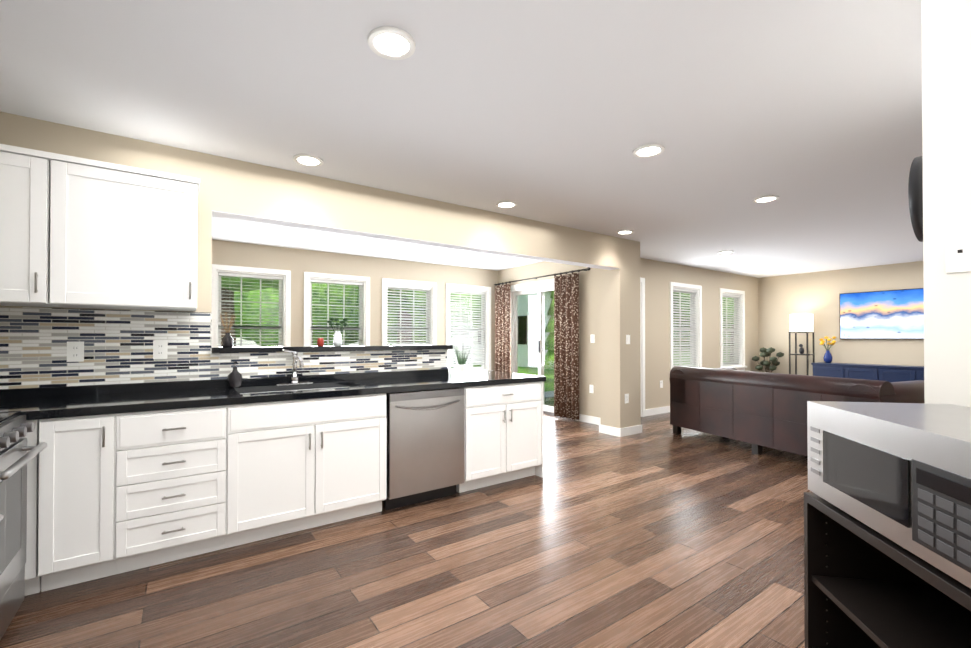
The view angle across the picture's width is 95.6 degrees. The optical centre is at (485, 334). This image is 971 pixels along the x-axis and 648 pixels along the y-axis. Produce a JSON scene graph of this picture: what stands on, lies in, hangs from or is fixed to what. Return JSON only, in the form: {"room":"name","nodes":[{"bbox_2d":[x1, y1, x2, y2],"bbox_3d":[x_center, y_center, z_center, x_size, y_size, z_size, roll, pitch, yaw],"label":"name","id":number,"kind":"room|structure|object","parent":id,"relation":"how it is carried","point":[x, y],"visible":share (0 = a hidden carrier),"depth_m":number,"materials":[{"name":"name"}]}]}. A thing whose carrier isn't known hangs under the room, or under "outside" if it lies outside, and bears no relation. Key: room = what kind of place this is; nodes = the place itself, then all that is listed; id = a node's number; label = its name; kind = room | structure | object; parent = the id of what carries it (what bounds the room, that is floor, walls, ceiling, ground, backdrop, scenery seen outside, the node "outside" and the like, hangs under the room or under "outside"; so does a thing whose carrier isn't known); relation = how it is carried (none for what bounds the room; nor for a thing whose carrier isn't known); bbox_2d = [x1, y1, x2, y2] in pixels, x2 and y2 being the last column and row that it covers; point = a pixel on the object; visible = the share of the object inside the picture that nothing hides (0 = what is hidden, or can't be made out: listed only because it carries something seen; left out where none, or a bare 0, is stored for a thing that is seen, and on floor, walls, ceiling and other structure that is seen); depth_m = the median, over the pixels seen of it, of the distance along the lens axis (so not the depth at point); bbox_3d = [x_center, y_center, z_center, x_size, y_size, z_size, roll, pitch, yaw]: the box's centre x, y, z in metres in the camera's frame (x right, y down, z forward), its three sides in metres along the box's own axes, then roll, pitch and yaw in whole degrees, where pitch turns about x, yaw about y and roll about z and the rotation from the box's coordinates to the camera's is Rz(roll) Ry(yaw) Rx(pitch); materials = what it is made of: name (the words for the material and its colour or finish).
{"room":"kitchen","nodes":[
{"label":"kitchen","id":0,"kind":"room"},
{"bbox_2d":[220,312,235,346],"bbox_3d":[-1.775,-0.034,3.033,0.098,0.240,0.101,0,-1,-35],"label":"vase","id":1,"kind":"object","parent":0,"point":[227,339],"visible":1,"depth_m":3.02,"materials":[{"name":"black"}]},
{"bbox_2d":[0,112,619,388],"bbox_3d":[-0.711,0.017,3.767,5.590,2.400,0.260,0,-1,-35],"label":"wall","id":2,"kind":"structure","parent":0,"point":[118,346],"depth_m":2.94,"materials":[{"name":"beige painted drywall"}]},
{"bbox_2d":[0,144,71,307],"bbox_3d":[-2.475,-0.535,2.220,0.578,0.760,0.339,0,-1,-35],"label":"upper cabinet","id":3,"kind":"object","parent":2,"relation":"attached to","point":[36,185],"depth_m":2.18,"materials":[{"name":"white wood"}]},
{"bbox_2d":[67,342,83,361],"bbox_3d":[-2.341,0.097,2.512,0.072,0.115,0.008,0,-1,-35],"label":"outlet","id":4,"kind":"object","parent":2,"relation":"attached to","point":[75,351],"visible":1,"depth_m":2.51,"materials":[{"name":"white plastic"}]},
{"bbox_2d":[68,156,199,310],"bbox_3d":[-2.063,-0.533,2.509,0.694,0.760,0.339,0,-1,-35],"label":"upper cabinet","id":5,"kind":"object","parent":2,"relation":"attached to","point":[76,232],"depth_m":2.40,"materials":[{"name":"white wood"}]},
{"bbox_2d":[153,340,167,358],"bbox_3d":[-2.022,0.094,2.736,0.072,0.115,0.008,0,-1,-35],"label":"outlet","id":6,"kind":"object","parent":2,"relation":"attached to","point":[160,348],"visible":1,"depth_m":2.73,"materials":[{"name":"white plastic"}]},
{"bbox_2d":[0,369,447,400],"bbox_3d":[-1.633,0.324,2.999,3.180,0.055,0.020,0,-1,-35],"label":"backsplash","id":7,"kind":"structure","parent":2,"relation":"attached to","point":[62,391],"depth_m":2.82,"materials":[{"name":"black stone"}]},
{"bbox_2d":[455,346,470,371],"bbox_3d":[-0.372,0.704,7.117,0.312,1.082,0.339,0,-1,-35],"label":"plant","id":8,"kind":"object","parent":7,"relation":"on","point":[461,366],"visible":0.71,"depth_m":7.06,"materials":[{"name":"green plant"}]},
{"bbox_2d":[317,338,323,345],"bbox_3d":[-1.269,0.058,3.387,0.052,0.062,0.052,0,-1,-35],"label":"jar","id":9,"kind":"object","parent":2,"relation":"on","point":[320,341],"visible":1,"depth_m":3.37,"materials":[{"name":"red"}]},
{"bbox_2d":[327,317,347,345],"bbox_3d":[-1.163,-0.022,3.463,0.159,0.223,0.136,0,-1,-35],"label":"potted plant","id":10,"kind":"object","parent":2,"relation":"on","point":[337,339],"visible":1,"depth_m":3.44,"materials":[{"name":"white ceramic"}]},
{"bbox_2d":[212,240,497,370],"bbox_3d":[-2.189,0.037,6.316,6.100,2.400,0.150,0,-1,-35],"label":"wall","id":11,"kind":"structure","parent":0,"point":[297,263],"depth_m":6.48,"materials":[{"name":"beige paint"}]},
{"bbox_2d":[211,264,290,346],"bbox_3d":[-3.029,-0.075,5.695,0.960,1.575,0.198,0,-1,-35],"label":"dining room window","id":12,"kind":"structure","parent":11,"relation":"in","point":[283,277],"depth_m":5.70,"materials":[{"name":"white wood"}]},
{"bbox_2d":[304,272,369,345],"bbox_3d":[-2.133,-0.070,6.324,0.970,1.575,0.198,0,-1,-35],"label":"dining room window","id":13,"kind":"structure","parent":11,"relation":"in","point":[363,327],"depth_m":6.32,"materials":[{"name":"white wood"}]},
{"bbox_2d":[382,278,436,344],"bbox_3d":[-1.217,-0.065,6.968,0.970,1.575,0.198,0,-1,-35],"label":"dining room window","id":14,"kind":"structure","parent":11,"relation":"in","point":[400,285],"depth_m":6.97,"materials":[{"name":"white wood"}]},
{"bbox_2d":[446,283,492,371],"bbox_3d":[-0.312,-0.060,7.603,0.960,1.575,0.198,0,-1,-35],"label":"dining room window","id":15,"kind":"structure","parent":11,"relation":"in","point":[484,328],"depth_m":7.64,"materials":[{"name":"white"}]},
{"bbox_2d":[0,397,810,647],"bbox_3d":[2.478,1.267,3.748,11.100,0.100,9.700,0,-1,-35],"label":"floor","id":16,"kind":"structure","parent":0,"point":[657,532],"depth_m":2.22,"materials":[{"name":"brown wood"}]},
{"bbox_2d":[0,411,46,639],"bbox_3d":[-2.091,0.715,1.528,0.724,0.968,0.618,0,-1,-35],"label":"range","id":17,"kind":"object","parent":16,"relation":"on","point":[15,456],"visible":1,"depth_m":1.77,"materials":[{"name":"silver metal"}]},
{"bbox_2d":[22,417,59,595],"bbox_3d":[-2.458,0.794,2.051,0.745,0.819,0.611,0,-1,-35],"label":"base cabinet","id":18,"kind":"object","parent":16,"relation":"on","point":[40,565],"depth_m":2.00,"materials":[{"name":"white wood"}]},
{"bbox_2d":[56,409,119,588],"bbox_3d":[-2.088,0.796,2.311,0.270,0.819,0.611,0,-1,-35],"label":"base cabinet","id":19,"kind":"object","parent":16,"relation":"on","point":[87,444],"depth_m":2.09,"materials":[{"name":"white wood"}]},
{"bbox_2d":[116,401,239,573],"bbox_3d":[-1.785,0.798,2.524,0.580,0.819,0.611,0,-1,-35],"label":"base cabinet","id":20,"kind":"object","parent":16,"relation":"on","point":[125,477],"depth_m":2.29,"materials":[{"name":"white wood"}]},
{"bbox_2d":[240,385,391,544],"bbox_3d":[-1.212,0.801,2.926,0.930,0.819,0.611,0,-1,-35],"label":"base cabinet","id":21,"kind":"object","parent":16,"relation":"on","point":[306,462],"depth_m":2.67,"materials":[{"name":"white wood"}]},
{"bbox_2d":[0,373,545,416],"bbox_3d":[-1.211,0.371,2.927,3.790,0.040,0.623,0,-1,-35],"label":"countertop","id":22,"kind":"structure","parent":21,"relation":"on","point":[159,398],"depth_m":2.57,"materials":[{"name":"black stone"}]},
{"bbox_2d":[227,362,242,387],"bbox_3d":[-1.657,0.265,2.912,0.092,0.171,0.092,0,-1,-35],"label":"soap dispenser","id":23,"kind":"object","parent":22,"relation":"on","point":[235,379],"visible":0.98,"depth_m":2.88,"materials":[{"name":"black ceramic"}]},
{"bbox_2d":[384,388,463,509],"bbox_3d":[-0.560,0.808,3.346,0.590,0.812,0.653,0,-1,-35],"label":"dishwasher","id":24,"kind":"object","parent":16,"relation":"on","point":[425,445],"visible":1,"depth_m":3.10,"materials":[{"name":"silver metal"}]},
{"bbox_2d":[424,381,542,492],"bbox_3d":[-0.003,0.808,3.775,0.785,0.819,0.611,0,-1,-35],"label":"base cabinet","id":25,"kind":"object","parent":16,"relation":"on","point":[503,423],"depth_m":3.51,"materials":[{"name":"white wood"}]},
{"bbox_2d":[752,347,783,372],"bbox_3d":[5.408,0.748,8.432,0.432,1.012,0.492,0,-1,-35],"label":"plant","id":26,"kind":"object","parent":16,"relation":"on","point":[767,365],"visible":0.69,"depth_m":8.37,"materials":[{"name":"green plant"}]},
{"bbox_2d":[669,366,923,455],"bbox_3d":[3.166,0.804,4.685,0.974,0.840,2.170,0,0,-23],"label":"sofa","id":27,"kind":"object","parent":16,"relation":"on","point":[758,410],"visible":0.69,"depth_m":4.41,"materials":[{"name":"brown leather"}]},
{"bbox_2d":[789,314,814,374],"bbox_3d":[5.738,0.441,7.987,0.350,1.620,0.350,0,-1,-35],"label":"floor lamp","id":28,"kind":"object","parent":16,"relation":"on","point":[801,323],"visible":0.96,"depth_m":7.90,"materials":[{"name":"grey fabric"}]},
{"bbox_2d":[811,362,923,381],"bbox_3d":[6.415,0.869,7.114,0.452,0.750,1.810,0,-1,-35],"label":"console table","id":29,"kind":"object","parent":16,"relation":"on","point":[892,373],"visible":0.23,"depth_m":7.09,"materials":[{"name":"blue paint"}]},
{"bbox_2d":[819,336,835,362],"bbox_3d":[6.013,0.264,7.732,0.206,0.470,0.270,0,-1,-35],"label":"flower vase","id":30,"kind":"object","parent":29,"relation":"on","point":[827,357],"visible":1,"depth_m":7.70,"materials":[{"name":"blue ceramic"}]},
{"bbox_2d":[804,492,970,647],"bbox_3d":[1.097,0.833,0.985,0.390,0.725,0.612,0,0,10],"label":"shelf unit","id":31,"kind":"object","parent":16,"relation":"on","point":[865,586],"visible":0.77,"depth_m":1.22,"materials":[{"name":"brown wood"}]},
{"bbox_2d":[807,401,970,588],"bbox_3d":[1.090,0.333,0.995,0.376,0.275,0.580,0,0,10],"label":"microwave","id":32,"kind":"object","parent":31,"relation":"on","point":[899,474],"visible":1,"depth_m":0.97,"materials":[{"name":"silver metal"}]},
{"bbox_2d":[0,0,922,277],"bbox_3d":[2.478,-1.243,3.768,11.100,0.120,9.700,0,-1,-35],"label":"ceiling","id":33,"kind":"structure","parent":0,"point":[558,112],"depth_m":2.29,"materials":[{"name":"white paint"}]},
{"bbox_2d":[293,154,322,166],"bbox_3d":[-1.204,-1.183,2.991,0.194,0.011,0.194,0,-1,-35],"label":"recessed light","id":34,"kind":"object","parent":33,"relation":"in","point":[308,160],"visible":0.96,"depth_m":2.99,"materials":[{"name":"white plastic"}]},
{"bbox_2d":[367,26,415,59],"bbox_3d":[-0.385,-1.192,1.807,0.194,0.011,0.194,0,-1,-35],"label":"recessed light","id":35,"kind":"object","parent":33,"relation":"in","point":[390,43],"visible":0.98,"depth_m":1.80,"materials":[{"name":"white"}]},
{"bbox_2d":[496,201,516,207],"bbox_3d":[0.190,-1.175,3.982,0.194,0.011,0.194,0,-1,-35],"label":"recessed light","id":36,"kind":"object","parent":33,"relation":"in","point":[506,204],"visible":0.94,"depth_m":3.97,"materials":[{"name":"white"}]},
{"bbox_2d":[616,230,633,234],"bbox_3d":[1.591,-1.167,5.014,0.194,0.011,0.194,0,-1,-35],"label":"recessed light","id":37,"kind":"object","parent":33,"relation":"in","point":[622,232],"visible":1,"depth_m":5.02,"materials":[{"name":"white"}]},
{"bbox_2d":[633,144,664,157],"bbox_3d":[1.052,-1.184,2.840,0.194,0.011,0.194,0,-1,-35],"label":"recessed light","id":38,"kind":"object","parent":33,"relation":"in","point":[648,150],"visible":1,"depth_m":2.83,"materials":[{"name":"white plastic"}]},
{"bbox_2d":[718,251,733,253],"bbox_3d":[3.385,-1.157,6.201,0.194,0.011,0.194,0,-1,-35],"label":"recessed light","id":39,"kind":"object","parent":33,"relation":"in","point":[725,252],"visible":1,"depth_m":6.20,"materials":[{"name":"white"}]},
{"bbox_2d":[753,195,778,202],"bbox_3d":[2.438,-1.176,3.825,0.194,0.011,0.194,0,-1,-35],"label":"recessed light","id":40,"kind":"object","parent":33,"relation":"in","point":[767,199],"visible":0.94,"depth_m":3.81,"materials":[{"name":"white"}]},
{"bbox_2d":[498,261,600,417],"bbox_3d":[1.004,0.042,6.945,0.150,2.400,2.790,0,-1,-35],"label":"wall","id":41,"kind":"structure","parent":0,"point":[589,325],"depth_m":6.23,"materials":[{"name":"beige paint"}]},
{"bbox_2d":[511,279,571,419],"bbox_3d":[0.884,0.196,7.098,0.166,2.095,1.630,0,-1,-35],"label":"door","id":42,"kind":"structure","parent":41,"relation":"in","point":[520,289],"depth_m":7.12,"materials":[{"name":"white"}]},
{"bbox_2d":[494,267,590,285],"bbox_3d":[0.830,-0.898,6.961,0.124,0.050,2.215,0,-1,-35],"label":"curtain rod","id":43,"kind":"object","parent":41,"relation":"attached to","point":[572,271],"visible":0.94,"depth_m":6.70,"materials":[{"name":"grey metal"}]},
{"bbox_2d":[495,284,510,372],"bbox_3d":[0.299,0.178,7.642,0.091,2.080,0.404,0,-1,-35],"label":"curtain","id":44,"kind":"object","parent":43,"relation":"hanging from","point":[502,328],"visible":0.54,"depth_m":7.60,"materials":[{"name":"brown fabric"}]},
{"bbox_2d":[554,273,578,419],"bbox_3d":[1.175,0.168,6.394,0.091,2.080,0.473,0,-1,-35],"label":"curtain","id":45,"kind":"object","parent":43,"relation":"hanging from","point":[566,345],"visible":1,"depth_m":6.35,"materials":[{"name":"brown fabric"}]},
{"bbox_2d":[577,414,600,424],"bbox_3d":[1.520,1.185,6.058,0.014,0.100,0.760,0,-1,-35],"label":"baseboard","id":46,"kind":"structure","parent":41,"relation":"attached to","point":[583,418],"depth_m":6.14,"materials":[{"name":"white wood"}]},
{"bbox_2d":[589,385,593,392],"bbox_3d":[1.476,0.756,6.128,0.008,0.115,0.072,0,-1,-35],"label":"outlet","id":47,"kind":"object","parent":41,"relation":"attached to","point":[591,388],"visible":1,"depth_m":6.12,"materials":[{"name":"white plastic"}]},
{"bbox_2d":[590,334,594,342],"bbox_3d":[1.488,0.056,6.118,0.008,0.115,0.072,0,-1,-35],"label":"light switch","id":48,"kind":"object","parent":41,"relation":"attached to","point":[592,338],"visible":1,"depth_m":6.11,"materials":[{"name":"white plastic"}]},
{"bbox_2d":[600,238,640,427],"bbox_3d":[1.700,0.031,5.546,0.400,2.400,0.300,0,-1,-35],"label":"wall","id":49,"kind":"structure","parent":0,"point":[620,376],"depth_m":5.42,"materials":[{"name":"beige paint"}]},
{"bbox_2d":[598,423,617,432],"bbox_3d":[1.571,1.182,5.638,0.334,0.100,0.014,0,-1,-35],"label":"baseboard","id":50,"kind":"structure","parent":49,"relation":"attached to","point":[602,428],"depth_m":5.46,"materials":[{"name":"white wood"}]},
{"bbox_2d":[625,394,628,402],"bbox_3d":[1.723,0.780,5.367,0.072,0.115,0.008,0,-1,-35],"label":"outlet","id":51,"kind":"object","parent":49,"relation":"attached to","point":[626,398],"visible":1,"depth_m":5.37,"materials":[{"name":"white plastic"}]},
{"bbox_2d":[626,335,629,343],"bbox_3d":[1.748,0.060,5.389,0.072,0.115,0.010,0,-1,-35],"label":"light switch","id":52,"kind":"object","parent":49,"relation":"attached to","point":[627,339],"visible":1,"depth_m":5.38,"materials":[{"name":"white plastic"}]},
{"bbox_2d":[618,425,641,436],"bbox_3d":[1.790,1.180,5.408,0.428,0.100,0.014,0,-1,-35],"label":"baseboard","id":53,"kind":"structure","parent":49,"relation":"attached to","point":[621,432],"depth_m":5.38,"materials":[{"name":"white wood"}]},
{"bbox_2d":[640,258,758,408],"bbox_3d":[3.590,0.048,7.612,4.850,2.400,0.150,0,-1,-35],"label":"wall","id":54,"kind":"structure","parent":0,"point":[659,276],"depth_m":7.19,"materials":[{"name":"beige paint"}]},
{"bbox_2d":[640,277,669,416],"bbox_3d":[3.566,0.197,7.490,4.670,2.100,0.020,0,-1,-35],"label":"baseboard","id":55,"kind":"structure","parent":54,"relation":"attached to","point":[644,412],"depth_m":6.65,"materials":[{"name":"white wood"}]},
{"bbox_2d":[669,282,701,372],"bbox_3d":[3.323,-0.077,7.394,0.970,1.545,0.198,0,-1,-35],"label":"living room window","id":56,"kind":"structure","parent":54,"relation":"in","point":[694,339],"depth_m":7.44,"materials":[{"name":"white wood"}]},
{"bbox_2d":[720,288,746,370],"bbox_3d":[4.600,-0.070,8.290,0.950,1.545,0.198,0,-1,-35],"label":"living room window","id":57,"kind":"structure","parent":54,"relation":"in","point":[738,338],"depth_m":8.34,"materials":[{"name":"white"}]},
{"bbox_2d":[758,261,923,375],"bbox_3d":[7.565,0.035,6.041,0.150,2.400,7.290,0,-1,-35],"label":"wall","id":58,"kind":"structure","parent":0,"point":[782,298],"depth_m":7.93,"materials":[{"name":"beige paint"}]},
{"bbox_2d":[839,288,923,338],"bbox_3d":[6.651,-0.326,7.168,0.052,0.800,1.420,0,-1,-35],"label":"painting","id":59,"kind":"object","parent":58,"relation":"attached to","point":[892,314],"visible":0.76,"depth_m":7.25,"materials":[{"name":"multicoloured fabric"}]},
{"bbox_2d":[921,0,970,406],"bbox_3d":[2.818,-0.010,0.315,1.300,2.400,3.373,0,-1,-35],"label":"wall block","id":60,"kind":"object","parent":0,"point":[946,87],"visible":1,"depth_m":1.29,"materials":[{"name":"white paint"}]},
{"bbox_2d":[908,156,922,241],"bbox_3d":[1.430,-0.442,1.430,0.274,0.274,0.039,0,-1,-35],"label":"wall clock","id":61,"kind":"object","parent":60,"relation":"attached to","point":[915,190],"visible":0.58,"depth_m":1.36,"materials":[{"name":"black plastic"}]},
{"bbox_2d":[946,230,970,272],"bbox_3d":[1.358,-0.238,1.258,0.008,0.117,0.058,0,-1,-35],"label":"jack","id":62,"kind":"object","parent":60,"relation":"attached to","point":[958,251],"visible":1,"depth_m":1.26,"materials":[{"name":"white plastic"}]},
{"label":"outside","id":63,"kind":"structure","parent":0,"visible":0},
{"bbox_2d":[450,349,729,391],"bbox_3d":[3.592,1.537,20.780,110.000,0.130,110.000,0,-1,-35],"label":"lawn","id":64,"kind":"structure","parent":63,"point":[523,370],"depth_m":16.73,"materials":[{"name":"green plant"}]},
{"bbox_2d":[221,276,278,346],"bbox_3d":[-5.833,-1.864,9.813,3.782,6.498,4.386,0,-1,-35],"label":"tree","id":65,"kind":"object","parent":64,"relation":"on","point":[253,287],"depth_m":9.46,"materials":[{"name":"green plant"}]},
{"bbox_2d":[271,283,312,345],"bbox_3d":[-5.251,-3.010,13.229,5.629,8.844,7.894,0,-1,-35],"label":"tree","id":66,"kind":"object","parent":64,"relation":"on","point":[275,286],"depth_m":13.91,"materials":[{"name":"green plant"}]},
{"bbox_2d":[358,288,420,344],"bbox_3d":[-2.320,-2.352,13.288,4.728,7.529,5.919,0,-1,-35],"label":"tree","id":67,"kind":"object","parent":64,"relation":"on","point":[402,312],"depth_m":12.69,"materials":[{"name":"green plant"}]},
{"bbox_2d":[405,289,480,326],"bbox_3d":[-1.166,-1.050,11.761,2.769,4.900,2.852,0,-1,-35],"label":"tree","id":68,"kind":"object","parent":64,"relation":"on","point":[450,306],"depth_m":11.19,"materials":[{"name":"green plant"}]},
{"bbox_2d":[453,331,469,367],"bbox_3d":[-1.278,-2.838,15.911,5.952,8.543,6.271,0,-1,-35],"label":"tree","id":69,"kind":"object","parent":64,"relation":"on","point":[461,348],"depth_m":15.61,"materials":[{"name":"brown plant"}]},
{"bbox_2d":[234,283,730,346],"bbox_3d":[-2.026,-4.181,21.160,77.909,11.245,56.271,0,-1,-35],"label":"tree","id":70,"kind":"object","parent":64,"relation":"on","point":[270,307],"depth_m":23.59,"materials":[{"name":"green plant"}]},
{"bbox_2d":[469,291,551,368],"bbox_3d":[3.936,-1.364,23.794,8.600,5.720,7.100,0,-1,-35],"label":"house","id":71,"kind":"structure","parent":64,"relation":"on","point":[533,327],"depth_m":19.64,"materials":[{"name":"white"}]},
{"bbox_2d":[544,391,553,397],"bbox_3d":[2.308,1.326,8.706,3.980,0.100,3.090,0,-1,-35],"label":"patio","id":72,"kind":"structure","parent":64,"relation":"on","point":[548,394],"depth_m":9.42,"materials":[{"name":"concrete"}]},
{"bbox_2d":[544,291,553,367],"bbox_3d":[2.056,-0.252,12.714,1.046,3.320,1.100,0,-1,-35],"label":"conifer","id":73,"kind":"object","parent":64,"relation":"on","point":[550,338],"depth_m":12.51,"materials":[{"name":"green plant"}]},
{"bbox_2d":[673,292,689,331],"bbox_3d":[4.663,-1.085,11.656,2.688,4.970,2.633,0,-1,-35],"label":"tree","id":74,"kind":"object","parent":64,"relation":"on","point":[681,308],"depth_m":10.68,"materials":[{"name":"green plant"}]},
{"bbox_2d":[723,325,733,356],"bbox_3d":[8.646,-1.764,15.501,5.476,6.388,5.217,0,-1,-35],"label":"tree","id":75,"kind":"object","parent":64,"relation":"on","point":[731,336],"depth_m":15.19,"materials":[{"name":"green plant"}]},
{"bbox_2d":[723,298,733,325],"bbox_3d":[7.640,-0.784,12.576,2.439,4.382,3.420,0,-1,-35],"label":"tree","id":76,"kind":"object","parent":64,"relation":"on","point":[728,309],"depth_m":12.24,"materials":[{"name":"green plant"}]}
]}

